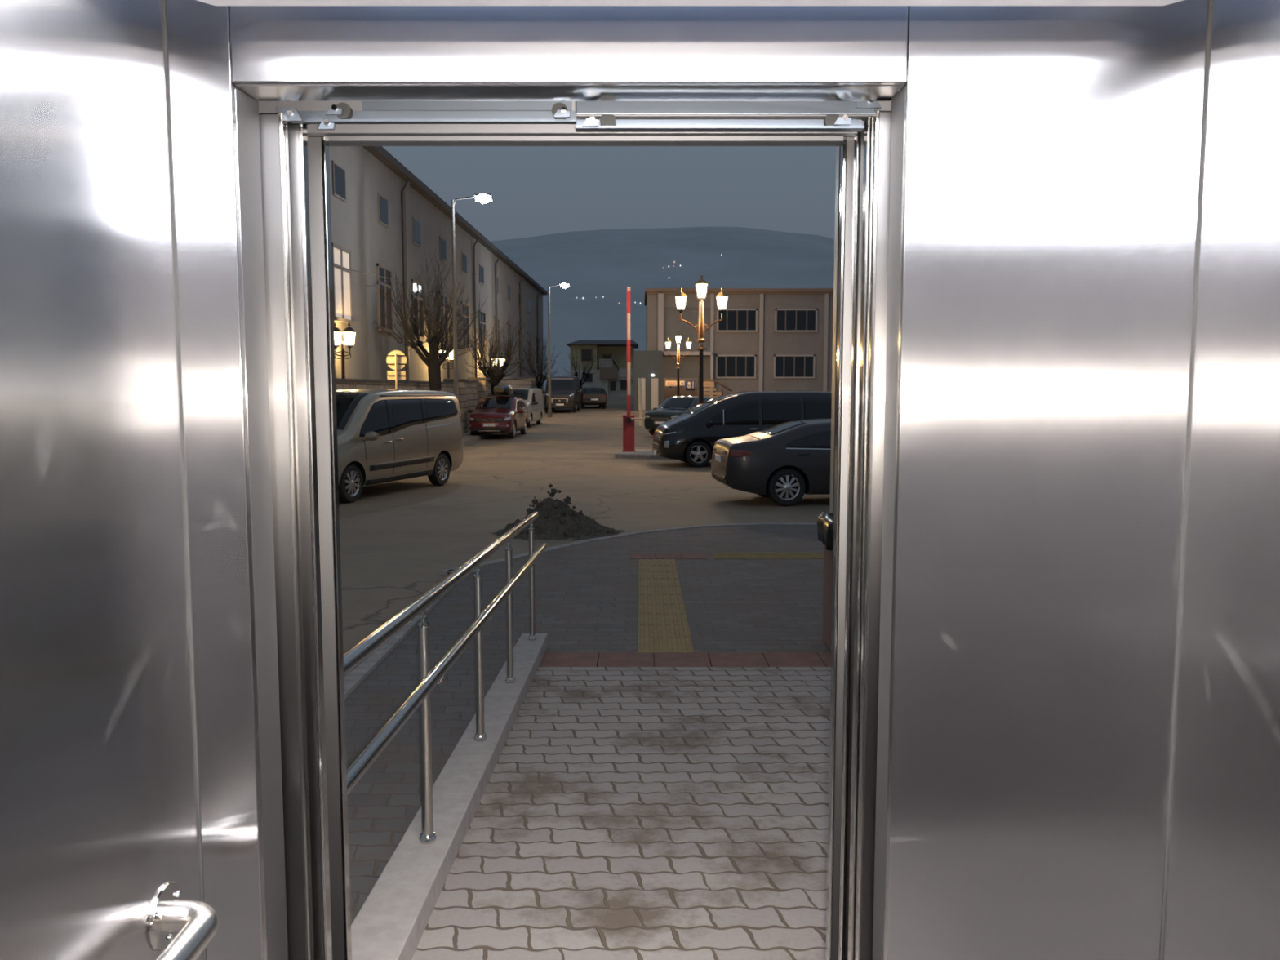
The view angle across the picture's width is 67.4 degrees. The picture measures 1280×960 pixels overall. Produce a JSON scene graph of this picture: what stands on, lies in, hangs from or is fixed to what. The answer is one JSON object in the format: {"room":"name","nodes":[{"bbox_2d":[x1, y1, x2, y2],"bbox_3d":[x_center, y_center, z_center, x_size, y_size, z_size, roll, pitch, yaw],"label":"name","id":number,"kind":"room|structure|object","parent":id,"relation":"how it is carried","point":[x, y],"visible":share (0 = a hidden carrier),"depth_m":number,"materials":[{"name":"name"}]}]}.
{"room":"elevator interior","nodes":[
{"label":"elevator interior","id":0,"kind":"room"},
{"bbox_2d":[0,0,204,959],"bbox_3d":[-0.778,0.431,0.626,0.030,2.410,2.070,0,5,0],"label":"wall","id":1,"kind":"structure","parent":0,"point":[99,807],"depth_m":1.33,"materials":[{"name":"silver metal"}]},
{"bbox_2d":[148,881,218,959],"bbox_3d":[-0.712,0.770,0.745,0.101,0.102,1.697,0,5,0],"label":"handrail","id":2,"kind":"object","parent":1,"relation":"attached to","point":[196,922],"visible":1,"depth_m":1.50,"materials":[{"name":"silver metal"}]},
{"bbox_2d":[162,0,206,959],"bbox_3d":[-0.761,0.340,1.635,0.003,2.410,0.003,0,5,0],"label":"trim","id":3,"kind":"structure","parent":1,"relation":"attached to","point":[163,1],"depth_m":1.60,"materials":[{"name":"silver rubber"}]},
{"bbox_2d":[165,0,288,959],"bbox_3d":[-0.711,0.335,1.694,0.102,2.410,0.115,0,5,0],"label":"wall","id":4,"kind":"structure","parent":0,"point":[215,124],"depth_m":1.62,"materials":[{"name":"silver metal"}]},
{"bbox_2d":[411,666,831,959],"bbox_3d":[0.578,1.453,4.334,2.645,0.281,4.572,0,5,0],"label":"paved walkway","id":5,"kind":"structure","parent":0,"point":[622,813],"depth_m":3.93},
{"bbox_2d":[229,0,1208,959],"bbox_3d":[0.127,0.336,1.687,1.571,2.412,0.100,0,5,0],"label":"wall","id":6,"kind":"structure","parent":0,"point":[1046,160],"depth_m":1.59,"materials":[{"name":"silver metal"}]},
{"bbox_2d":[1162,0,1279,959],"bbox_3d":[0.929,0.431,0.626,0.030,2.410,2.070,0,5,0],"label":"wall","id":7,"kind":"structure","parent":0,"point":[1223,891],"depth_m":1.48,"materials":[{"name":"silver metal"}]},
{"bbox_2d":[1160,0,1211,959],"bbox_3d":[0.912,0.340,1.635,0.003,2.410,0.003,0,5,0],"label":"trim","id":8,"kind":"structure","parent":7,"relation":"attached to","point":[1210,1],"depth_m":1.60,"materials":[{"name":"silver polished steel"}]},
{"bbox_3d":[0.075,-0.784,0.517,1.737,0.030,2.130,0,5,0],"label":"ceiling","id":9,"kind":"structure","parent":0,"visible":0},
{"bbox_2d":[195,0,1184,5],"bbox_3d":[0.075,-0.700,0.512,1.567,0.137,1.905,0,5,0],"label":"ceiling light panel","id":10,"kind":"object","parent":9,"relation":"hanging from","point":[215,2],"visible":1,"depth_m":1.45,"materials":[{"name":"white plastic"}]},
{"bbox_3d":[0.100,0.189,0.690,2.700,3.700,2.940,0,5,0],"label":"wall","id":11,"kind":"structure","parent":0,"visible":0},
{"bbox_2d":[258,112,332,959],"bbox_3d":[-0.825,0.443,1.802,0.443,2.182,0.069,0,5,0],"label":"door","id":12,"kind":"structure","parent":11,"relation":"in","point":[273,138],"depth_m":1.76,"materials":[{"name":"silver metal"}]},
{"bbox_2d":[306,136,351,959],"bbox_3d":[-0.808,0.432,1.927,0.423,2.182,0.026,0,5,0],"label":"door","id":13,"kind":"structure","parent":11,"relation":"in","point":[318,163],"depth_m":1.89,"materials":[{"name":"grey metal"}]},
{"bbox_2d":[258,99,892,146],"bbox_3d":[-0.025,-0.742,1.761,1.950,0.238,0.240,0,5,0],"label":"door track","id":14,"kind":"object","parent":11,"relation":"attached to","point":[344,123],"depth_m":1.73,"materials":[{"name":"silver metal"}]},
{"bbox_2d":[826,136,854,959],"bbox_3d":[0.597,0.432,1.927,0.423,2.182,0.026,0,5,0],"label":"door","id":15,"kind":"structure","parent":11,"relation":"in","point":[847,143],"depth_m":1.89,"materials":[{"name":"grey metal"}]},
{"bbox_2d":[838,128,864,959],"bbox_3d":[0.609,0.438,1.862,0.423,2.182,0.026,0,5,0],"label":"door","id":16,"kind":"structure","parent":11,"relation":"in","point":[859,148],"depth_m":1.83,"materials":[{"name":"silver metal"}]},
{"bbox_2d":[847,110,891,959],"bbox_3d":[0.616,0.445,1.786,0.428,2.182,0.062,0,5,0],"label":"door","id":17,"kind":"structure","parent":11,"relation":"in","point":[882,120],"depth_m":1.74,"materials":[{"name":"silver metal"}]},
{"label":"outside","id":18,"kind":"structure","parent":0,"visible":0},
{"bbox_2d":[490,226,834,395],"bbox_3d":[0.000,-47.868,235.658,320.000,54.143,288.000,0,5,0],"label":"hill","id":19,"kind":"structure","parent":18,"point":[596,264],"depth_m":149.39,"materials":[{"name":"blue"}]},
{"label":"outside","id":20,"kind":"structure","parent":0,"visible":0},
{"bbox_2d":[338,395,830,666],"bbox_3d":[0.000,-5.303,67.120,120.000,2.380,130.350,0,5,0],"label":"road","id":21,"kind":"structure","parent":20,"point":[397,537],"depth_m":16.79,"materials":[{"name":"asphalt"}]},
{"bbox_2d":[335,388,463,502],"bbox_3d":[-5.500,-0.773,18.780,2.482,2.014,5.372,2,5,17],"label":"van","id":22,"kind":"object","parent":21,"relation":"on","point":[384,435],"visible":0.67,"depth_m":18.28,"materials":[{"name":"beige paint"}]},
{"bbox_2d":[364,431,379,441],"bbox_3d":[-4.834,-0.776,17.198,0.305,0.182,0.130,2,5,17],"label":"mirror","id":23,"kind":"object","parent":22,"relation":"attached to","point":[368,436],"depth_m":17.15,"materials":[{"name":"beige paint"}]},
{"bbox_2d":[328,146,547,399],"bbox_3d":[-12.639,-8.016,46.117,8.661,11.500,65.528,0,5,1],"label":"building","id":24,"kind":"structure","parent":21,"relation":"on","point":[384,217],"depth_m":35.87,"materials":[{"name":"grey paint"}]},
{"bbox_2d":[333,265,404,280],"bbox_3d":[-8.421,-6.448,29.842,0.019,0.968,12.626,0,5,-4],"label":"overhead cable","id":25,"kind":"object","parent":24,"relation":"attached to","point":[333,265],"visible":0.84,"depth_m":29.22,"materials":[{"name":"black metal"}]},
{"bbox_2d":[451,194,493,401],"bbox_3d":[-5.342,-4.937,30.610,1.394,8.146,0.310,0,5,3],"label":"street lamp","id":26,"kind":"object","parent":21,"relation":"on","point":[483,198],"visible":0.82,"depth_m":30.52,"materials":[{"name":"grey metal"}]},
{"bbox_2d":[467,395,528,437],"bbox_3d":[-5.854,-2.659,40.004,2.304,1.686,4.378,0,5,3],"label":"car","id":27,"kind":"object","parent":21,"relation":"on","point":[509,415],"visible":0.97,"depth_m":38.59,"materials":[{"name":"red paint"}]},
{"bbox_2d":[472,418,504,422],"bbox_3d":[-5.966,-2.364,37.885,1.317,0.122,0.034,0,5,3],"label":"grille","id":28,"kind":"object","parent":27,"relation":"attached to","point":[473,420],"depth_m":37.87,"materials":[{"name":"metal"}]},
{"bbox_2d":[469,427,509,431],"bbox_3d":[-5.963,-2.009,37.988,1.597,0.132,0.189,0,5,3],"label":"grille","id":29,"kind":"object","parent":27,"relation":"attached to","point":[470,428],"depth_m":37.90,"materials":[{"name":"black plastic"}]},
{"bbox_2d":[486,385,520,396],"bbox_3d":[-5.713,-3.748,40.276,1.240,0.475,1.700,0,5,3],"label":"cargo box","id":30,"kind":"object","parent":27,"relation":"on","point":[500,390],"visible":1,"depth_m":39.76,"materials":[{"name":"black paint"}]},
{"bbox_2d":[516,408,524,413],"bbox_3d":[-4.896,-2.795,39.186,0.305,0.182,0.130,0,5,3],"label":"mirror","id":31,"kind":"object","parent":27,"relation":"attached to","point":[520,411],"depth_m":39.14,"materials":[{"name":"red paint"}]},
{"bbox_2d":[510,387,543,426],"bbox_3d":[-5.949,-3.587,47.051,2.302,1.879,4.634,0,5,4],"label":"van","id":32,"kind":"object","parent":21,"relation":"on","point":[533,397],"visible":0.43,"depth_m":46.29,"materials":[{"name":"grey paint"}]},
{"bbox_2d":[489,484,625,540],"bbox_3d":[-1.159,0.409,13.282,1.900,0.725,1.500,0,5,0],"label":"heap","id":33,"kind":"object","parent":21,"relation":"on","point":[556,520],"visible":0.86,"depth_m":13.04,"materials":[{"name":"black soil"}]},
{"bbox_2d":[547,283,569,417],"bbox_3d":[-4.620,-7.342,54.491,1.313,7.536,0.311,0,5,4],"label":"street lamp","id":34,"kind":"object","parent":21,"relation":"on","point":[562,285],"visible":1,"depth_m":54.48,"materials":[{"name":"grey metal"}]},
{"bbox_2d":[542,376,581,412],"bbox_3d":[-5.000,-5.581,62.333,2.543,2.299,5.435,0,5,0],"label":"delivery van","id":35,"kind":"object","parent":21,"relation":"on","point":[566,391],"visible":0.9,"depth_m":60.40,"materials":[{"name":"black paint"}]},
{"bbox_2d":[551,398,568,403],"bbox_3d":[-5.000,-4.943,59.699,1.060,0.300,0.032,0,5,0],"label":"grille","id":36,"kind":"object","parent":35,"relation":"attached to","point":[553,400],"depth_m":59.68,"materials":[{"name":"beige paint"}]},
{"bbox_2d":[564,342,599,388],"bbox_3d":[-4.622,-8.447,75.400,3.020,4.846,2.730,0,5,0],"label":"bare tree","id":37,"kind":"object","parent":21,"relation":"on","point":[575,374],"visible":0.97,"depth_m":75.43,"materials":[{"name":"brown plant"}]},
{"bbox_2d":[580,386,606,408],"bbox_3d":[-3.408,-5.825,67.734,1.780,1.509,4.234,-1,5,-8],"label":"hatchback","id":38,"kind":"object","parent":21,"relation":"on","point":[589,395],"visible":0.84,"depth_m":65.81,"materials":[{"name":"black paint"}]},
{"bbox_2d":[566,340,638,396],"bbox_3d":[-3.447,-10.408,91.385,6.600,5.782,8.100,0,5,0],"label":"building","id":39,"kind":"structure","parent":21,"relation":"on","point":[611,375],"depth_m":88.64,"materials":[{"name":"grey"}]},
{"bbox_2d":[606,396,634,399],"bbox_3d":[-2.713,-7.124,84.803,5.427,0.420,0.200,0,5,0],"label":"curb","id":40,"kind":"object","parent":21,"relation":"on","point":[607,397],"visible":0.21,"depth_m":84.68,"materials":[{"name":"grey concrete"}]},
{"bbox_2d":[638,378,643,426],"bbox_3d":[0.048,-3.731,46.854,0.274,2.405,0.212,0,5,0],"label":"leaning post","id":41,"kind":"object","parent":21,"relation":"on","point":[641,409],"visible":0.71,"depth_m":46.79,"materials":[{"name":"beige wood"}]},
{"bbox_2d":[634,351,662,410],"bbox_3d":[0.525,-6.534,64.097,1.850,4.100,1.750,0,5,0],"label":"annexe","id":42,"kind":"structure","parent":21,"relation":"on","point":[646,363],"depth_m":63.24,"materials":[{"name":"grey"}]},
{"bbox_2d":[614,449,711,459],"bbox_3d":[4.128,-0.717,29.276,9.897,0.220,3.196,0,5,3],"label":"curb","id":43,"kind":"object","parent":21,"relation":"on","point":[638,454],"visible":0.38,"depth_m":28.69,"materials":[{"name":"concrete"}]},
{"bbox_2d":[622,287,644,451],"bbox_3d":[-0.205,-3.394,29.781,0.710,5.062,0.450,0,5,0],"label":"gate","id":44,"kind":"object","parent":43,"relation":"on","point":[628,420],"visible":0.96,"depth_m":29.69,"materials":[{"name":"red metal"}]},
{"bbox_2d":[674,274,728,404],"bbox_3d":[1.802,-3.334,28.315,1.568,5.365,0.480,0,5,0],"label":"street lamp","id":45,"kind":"object","parent":43,"relation":"on","point":[701,282],"visible":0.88,"depth_m":28.16,"materials":[{"name":"grey metal"}]},
{"bbox_2d":[665,331,691,396],"bbox_3d":[2.258,-6.285,56.665,1.568,4.930,0.480,0,5,0],"label":"street lamp","id":46,"kind":"object","parent":21,"relation":"on","point":[668,340],"visible":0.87,"depth_m":56.54,"materials":[{"name":"grey"}]},
{"bbox_2d":[644,395,714,435],"bbox_3d":[1.971,-2.768,41.103,2.339,1.649,4.434,3,6,32],"label":"suv","id":47,"kind":"object","parent":21,"relation":"on","point":[672,407],"visible":0.43,"depth_m":39.81,"materials":[{"name":"grey paint"}]},
{"bbox_2d":[649,416,671,421],"bbox_3d":[0.821,-2.499,39.279,0.998,0.200,0.041,3,6,32],"label":"grille","id":48,"kind":"object","parent":47,"relation":"attached to","point":[651,418],"depth_m":39.27,"materials":[{"name":"metal"}]},
{"bbox_2d":[663,377,697,401],"bbox_3d":[2.449,-5.090,58.288,1.994,2.201,0.100,0,5,0],"label":"stand","id":49,"kind":"object","parent":21,"relation":"on","point":[668,392],"visible":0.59,"depth_m":58.24,"materials":[{"name":"brown wood"}]},
{"bbox_2d":[665,380,676,386],"bbox_3d":[1.914,-5.852,58.157,0.726,0.314,0.030,0,5,0],"label":"banner","id":50,"kind":"object","parent":49,"relation":"attached to","point":[668,383],"visible":0.95,"depth_m":58.15,"materials":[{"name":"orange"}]},
{"bbox_2d":[680,380,684,385],"bbox_3d":[2.544,-5.864,58.155,0.290,0.289,0.030,0,5,0],"label":"banner","id":51,"kind":"object","parent":49,"relation":"hanging from","point":[682,382],"visible":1,"depth_m":58.15,"materials":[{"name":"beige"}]},
{"bbox_2d":[684,380,694,388],"bbox_3d":[3.017,-5.768,58.164,0.555,0.482,0.030,0,5,0],"label":"banner","id":52,"kind":"object","parent":49,"relation":"hanging from","point":[688,384],"visible":1,"depth_m":58.15,"materials":[{"name":"blue"}]},
{"bbox_2d":[669,379,732,397],"bbox_3d":[3.707,-5.058,58.417,3.842,2.114,0.210,0,5,0],"label":"railing","id":53,"kind":"object","parent":21,"relation":"on","point":[705,381],"visible":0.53,"depth_m":58.30,"materials":[{"name":"brown wood"}]},
{"bbox_2d":[644,288,833,403],"bbox_3d":[11.520,-9.177,69.909,22.350,8.410,11.500,0,5,0],"label":"office building","id":54,"kind":"structure","parent":21,"relation":"on","point":[766,339],"depth_m":65.34,"materials":[{"name":"plaster"},{"name":"glass"}]},
{"bbox_2d":[652,391,831,466],"bbox_3d":[3.017,-1.429,26.153,5.284,1.999,2.492,-1,5,-7],"label":"van","id":55,"kind":"object","parent":21,"relation":"on","point":[691,437],"visible":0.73,"depth_m":25.16,"materials":[{"name":"black paint"}]},
{"bbox_2d":[652,441,658,453],"bbox_3d":[0.432,-0.894,25.883,0.025,0.260,1.238,-1,5,-7],"label":"grille","id":56,"kind":"object","parent":55,"relation":"attached to","point":[655,444],"depth_m":25.82,"materials":[{"name":"silver metal"}]},
{"bbox_2d":[707,420,714,426],"bbox_3d":[1.832,-1.449,24.900,0.130,0.182,0.305,-1,5,-7],"label":"mirror","id":57,"kind":"object","parent":55,"relation":"attached to","point":[710,423],"depth_m":24.79,"materials":[{"name":"black paint"}]},
{"bbox_2d":[711,418,831,506],"bbox_3d":[3.701,-0.369,17.331,4.680,1.469,2.291,-1,5,-6],"label":"sedan","id":58,"kind":"object","parent":21,"relation":"on","point":[787,461],"visible":0.47,"depth_m":16.38,"materials":[{"name":"grey paint"}]},
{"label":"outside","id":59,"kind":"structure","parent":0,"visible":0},
{"bbox_2d":[462,399,556,446],"bbox_3d":[-7.527,-3.152,48.914,4.074,1.510,62.000,0,5,0],"label":"sidewalk","id":60,"kind":"structure","parent":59,"point":[468,438],"depth_m":38.25,"materials":[{"name":"grey concrete"}]},
{"bbox_2d":[333,322,355,378],"bbox_3d":[-8.755,-2.643,28.377,0.770,3.978,0.428,0,5,-5],"label":"street lamp","id":61,"kind":"object","parent":60,"relation":"on","point":[348,330],"visible":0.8,"depth_m":28.25,"materials":[{"name":"grey metal"}]},
{"bbox_2d":[335,377,453,394],"bbox_3d":[-7.928,-1.844,27.947,0.400,2.262,22.016,0,5,1],"label":"wall","id":62,"kind":"structure","parent":60,"relation":"on","point":[340,384],"depth_m":29.24,"materials":[{"name":"stone"}]},
{"bbox_2d":[386,350,406,389],"bbox_3d":[-7.425,-2.349,29.351,0.600,3.218,0.086,-1,5,-8],"label":"road sign","id":63,"kind":"object","parent":60,"relation":"on","point":[396,360],"visible":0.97,"depth_m":29.27,"materials":[{"name":"beige metal"}]},
{"bbox_2d":[373,248,497,391],"bbox_3d":[-7.010,-4.473,32.676,3.723,6.692,3.829,4,7,38],"label":"bare tree","id":64,"kind":"object","parent":60,"relation":"on","point":[433,363],"visible":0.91,"depth_m":32.41,"materials":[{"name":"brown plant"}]},
{"bbox_2d":[440,346,453,378],"bbox_3d":[-8.138,-3.861,40.818,0.770,3.837,0.428,0,5,-5],"label":"street lamp","id":65,"kind":"object","parent":60,"relation":"on","point":[446,358],"visible":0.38,"depth_m":40.71,"materials":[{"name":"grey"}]},
{"bbox_2d":[443,378,469,433],"bbox_3d":[-7.570,-3.039,39.687,0.890,2.270,0.940,0,5,0],"label":"stone pier","id":66,"kind":"structure","parent":60,"relation":"on","point":[462,383],"depth_m":39.30,"materials":[{"name":"grey stone"}]},
{"bbox_2d":[466,377,489,402],"bbox_3d":[-7.455,-3.603,44.456,0.890,2.270,0.940,0,5,0],"label":"stone pier","id":67,"kind":"structure","parent":60,"relation":"on","point":[482,385],"depth_m":44.00,"materials":[{"name":"grey stone"}]},
{"bbox_2d":[462,311,531,395],"bbox_3d":[-7.096,-5.370,46.442,3.236,5.418,3.433,-3,6,-30],"label":"bare tree","id":68,"kind":"object","parent":60,"relation":"on","point":[495,380],"visible":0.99,"depth_m":45.96,"materials":[{"name":"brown plant"}]},
{"bbox_2d":[491,353,505,373],"bbox_3d":[-7.617,-5.026,51.758,0.770,3.580,0.428,0,5,-5],"label":"street lamp","id":69,"kind":"object","parent":60,"relation":"on","point":[501,353],"visible":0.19,"depth_m":51.57,"materials":[{"name":"grey"}]},
{"bbox_2d":[466,376,536,430],"bbox_3d":[-7.345,-4.448,52.111,0.400,2.805,23.416,0,5,1],"label":"wall","id":70,"kind":"structure","parent":60,"relation":"on","point":[522,381],"depth_m":47.13,"materials":[{"name":"stone"}]},
{"bbox_2d":[517,330,560,390],"bbox_3d":[-6.827,-7.514,65.462,3.114,5.335,3.256,1,5,11],"label":"bare tree","id":71,"kind":"object","parent":60,"relation":"on","point":[539,384],"visible":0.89,"depth_m":65.38,"materials":[{"name":"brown plant"}]},
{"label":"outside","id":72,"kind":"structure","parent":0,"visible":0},
{"bbox_2d":[344,524,831,924],"bbox_3d":[2.478,1.215,8.368,9.044,0.120,12.150,0,5,0],"label":"paving","id":73,"kind":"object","parent":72,"point":[586,594],"visible":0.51,"depth_m":7.86,"materials":[{"name":"grey asphalt"}]},
{"bbox_2d":[343,568,457,699],"bbox_3d":[-1.910,1.384,6.319,0.140,0.150,8.040,0,5,0],"label":"curb","id":74,"kind":"object","parent":73,"relation":"on","point":[352,680],"visible":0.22,"depth_m":6.81,"materials":[{"name":"stone"}]},
{"bbox_2d":[351,633,547,959],"bbox_3d":[-0.797,1.382,4.743,0.195,0.397,5.100,0,5,0],"label":"kerb","id":75,"kind":"object","parent":73,"relation":"on","point":[390,924],"visible":0.81,"depth_m":3.63,"materials":[{"name":"concrete"}]},
{"bbox_2d":[343,511,546,844],"bbox_3d":[-0.761,0.816,4.787,0.120,1.117,4.991,0,5,0],"label":"handrail","id":76,"kind":"object","parent":75,"relation":"on","point":[362,650],"visible":0.98,"depth_m":3.54,"materials":[{"name":"grey metal"}]},
{"bbox_2d":[439,522,817,575],"bbox_3d":[2.030,0.770,13.240,10.107,0.132,2.142,-2,6,-26],"label":"curb","id":77,"kind":"object","parent":73,"relation":"on","point":[446,571],"visible":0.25,"depth_m":12.71,"materials":[{"name":"concrete"}]},
{"bbox_2d":[637,559,693,652],"bbox_3d":[0.192,1.112,9.039,0.415,0.064,3.948,0,5,0],"label":"tactile strip","id":78,"kind":"object","parent":73,"relation":"on","point":[663,623],"visible":0.99,"depth_m":8.39,"materials":[{"name":"yellow tile"}]},
{"bbox_2d":[629,552,707,559],"bbox_3d":[0.330,0.916,11.262,0.896,0.056,0.410,0,5,0],"label":"paving","id":79,"kind":"object","parent":73,"relation":"on","point":[633,555],"visible":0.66,"depth_m":11.22,"materials":[{"name":"tile"}]},
{"bbox_2d":[540,652,831,666],"bbox_3d":[0.700,1.314,6.843,2.794,0.056,0.443,0,5,0],"label":"band","id":80,"kind":"object","parent":73,"relation":"on","point":[550,659],"visible":0.41,"depth_m":6.87,"materials":[{"name":"tile"}]},
{"bbox_2d":[817,511,834,649],"bbox_3d":[1.662,0.744,7.161,0.635,1.035,0.661,0,5,0],"label":"post","id":81,"kind":"object","parent":80,"relation":"on","point":[825,521],"visible":0.19,"depth_m":7.19,"materials":[{"name":"black metal"}]},
{"bbox_2d":[711,552,823,559],"bbox_3d":[1.850,0.912,11.266,1.996,0.064,0.396,0,5,0],"label":"tactile strip","id":82,"kind":"object","parent":73,"relation":"on","point":[715,555],"visible":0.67,"depth_m":11.23,"materials":[{"name":"yellow tile"}]},
{"bbox_2d":[829,146,840,513],"bbox_3d":[1.797,-1.169,8.530,0.146,4.600,0.132,0,5,0],"label":"square post","id":83,"kind":"object","parent":73,"relation":"on","point":[837,148],"visible":0.18,"depth_m":8.50,"materials":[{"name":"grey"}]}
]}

